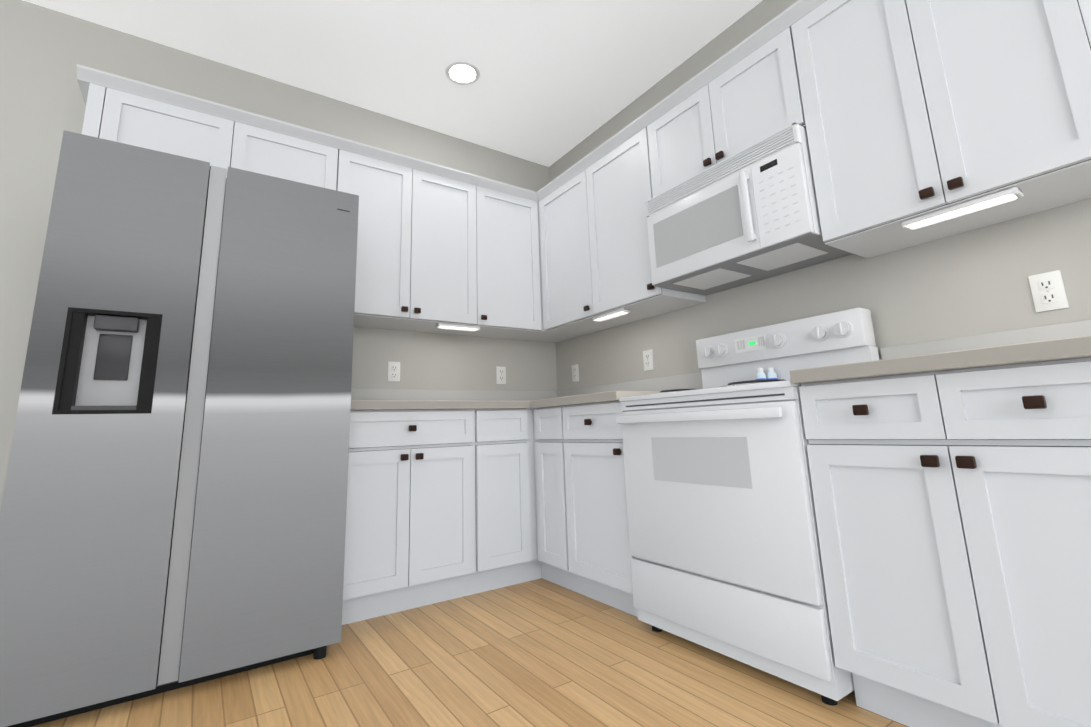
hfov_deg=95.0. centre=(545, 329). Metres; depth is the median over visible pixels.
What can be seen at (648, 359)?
electrical outlet
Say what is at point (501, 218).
upper cabinet
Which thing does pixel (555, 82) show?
ceiling
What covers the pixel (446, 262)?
upper cabinet
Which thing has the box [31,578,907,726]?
floor
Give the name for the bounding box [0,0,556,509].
wall
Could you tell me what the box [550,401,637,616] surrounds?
base cabinet
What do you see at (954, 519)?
base cabinet
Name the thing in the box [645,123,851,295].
microwave
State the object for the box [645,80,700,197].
upper cabinet
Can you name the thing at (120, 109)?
upper cabinet
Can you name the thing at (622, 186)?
upper cabinet
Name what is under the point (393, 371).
electrical outlet
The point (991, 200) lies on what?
under-cabinet light
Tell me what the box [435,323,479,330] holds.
under-cabinet light
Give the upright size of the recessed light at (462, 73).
0.010 m
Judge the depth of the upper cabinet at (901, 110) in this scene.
1.42 m
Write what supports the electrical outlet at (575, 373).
attached to the wall at (974, 282)
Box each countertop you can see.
[350,389,525,409]
[526,372,702,408]
[790,320,1090,383]
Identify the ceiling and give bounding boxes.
[23,0,762,166]
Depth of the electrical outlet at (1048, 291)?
1.51 m
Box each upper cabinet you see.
[81,68,252,177]
[249,113,340,190]
[341,138,424,330]
[409,161,484,335]
[465,172,544,339]
[533,154,622,335]
[589,116,705,323]
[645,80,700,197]
[693,8,804,171]
[789,0,952,257]
[877,0,1090,234]
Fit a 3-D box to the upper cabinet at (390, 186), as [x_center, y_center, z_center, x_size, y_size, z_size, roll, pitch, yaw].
[-1.012,-0.504,2.822,0.518,0.932,0.338,6,-13,-34]
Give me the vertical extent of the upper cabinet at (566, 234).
0.932 m
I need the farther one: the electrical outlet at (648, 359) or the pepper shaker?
the electrical outlet at (648, 359)
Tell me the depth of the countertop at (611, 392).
2.66 m
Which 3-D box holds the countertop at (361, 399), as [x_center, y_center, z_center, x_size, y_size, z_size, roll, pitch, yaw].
[-0.391,0.391,2.853,1.609,0.144,0.668,6,-13,-34]
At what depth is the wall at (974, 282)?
1.91 m
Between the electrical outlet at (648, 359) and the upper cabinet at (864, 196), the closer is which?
the upper cabinet at (864, 196)
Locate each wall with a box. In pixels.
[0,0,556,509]
[549,0,1090,390]
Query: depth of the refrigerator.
1.66 m
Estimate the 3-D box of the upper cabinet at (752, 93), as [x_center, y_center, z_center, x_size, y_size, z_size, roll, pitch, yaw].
[0.966,-0.939,2.168,0.338,0.462,0.442,6,-13,-34]
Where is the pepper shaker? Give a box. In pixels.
[755,368,776,379]
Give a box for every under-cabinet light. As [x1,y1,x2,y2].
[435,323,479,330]
[592,308,630,321]
[901,187,1023,230]
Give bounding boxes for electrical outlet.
[388,362,399,381]
[496,366,505,383]
[572,364,578,381]
[643,349,653,370]
[1028,270,1068,311]
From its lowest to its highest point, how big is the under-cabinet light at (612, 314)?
0.024 m
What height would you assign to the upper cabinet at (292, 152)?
0.502 m
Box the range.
[616,307,878,705]
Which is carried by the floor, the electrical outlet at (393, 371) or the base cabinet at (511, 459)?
the base cabinet at (511, 459)
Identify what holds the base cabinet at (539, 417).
on the floor
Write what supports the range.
on the floor
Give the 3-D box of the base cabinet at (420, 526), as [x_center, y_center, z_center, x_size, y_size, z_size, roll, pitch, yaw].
[-0.756,0.868,2.526,0.717,0.890,0.618,6,-13,-34]
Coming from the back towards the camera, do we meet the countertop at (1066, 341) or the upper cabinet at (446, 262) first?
the upper cabinet at (446, 262)
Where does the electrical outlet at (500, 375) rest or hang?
attached to the wall at (44, 52)
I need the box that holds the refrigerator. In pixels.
[0,130,358,726]
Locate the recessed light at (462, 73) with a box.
[445,61,479,84]
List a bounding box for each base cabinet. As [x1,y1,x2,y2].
[342,409,493,624]
[490,409,533,588]
[530,407,557,584]
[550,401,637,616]
[799,357,1090,726]

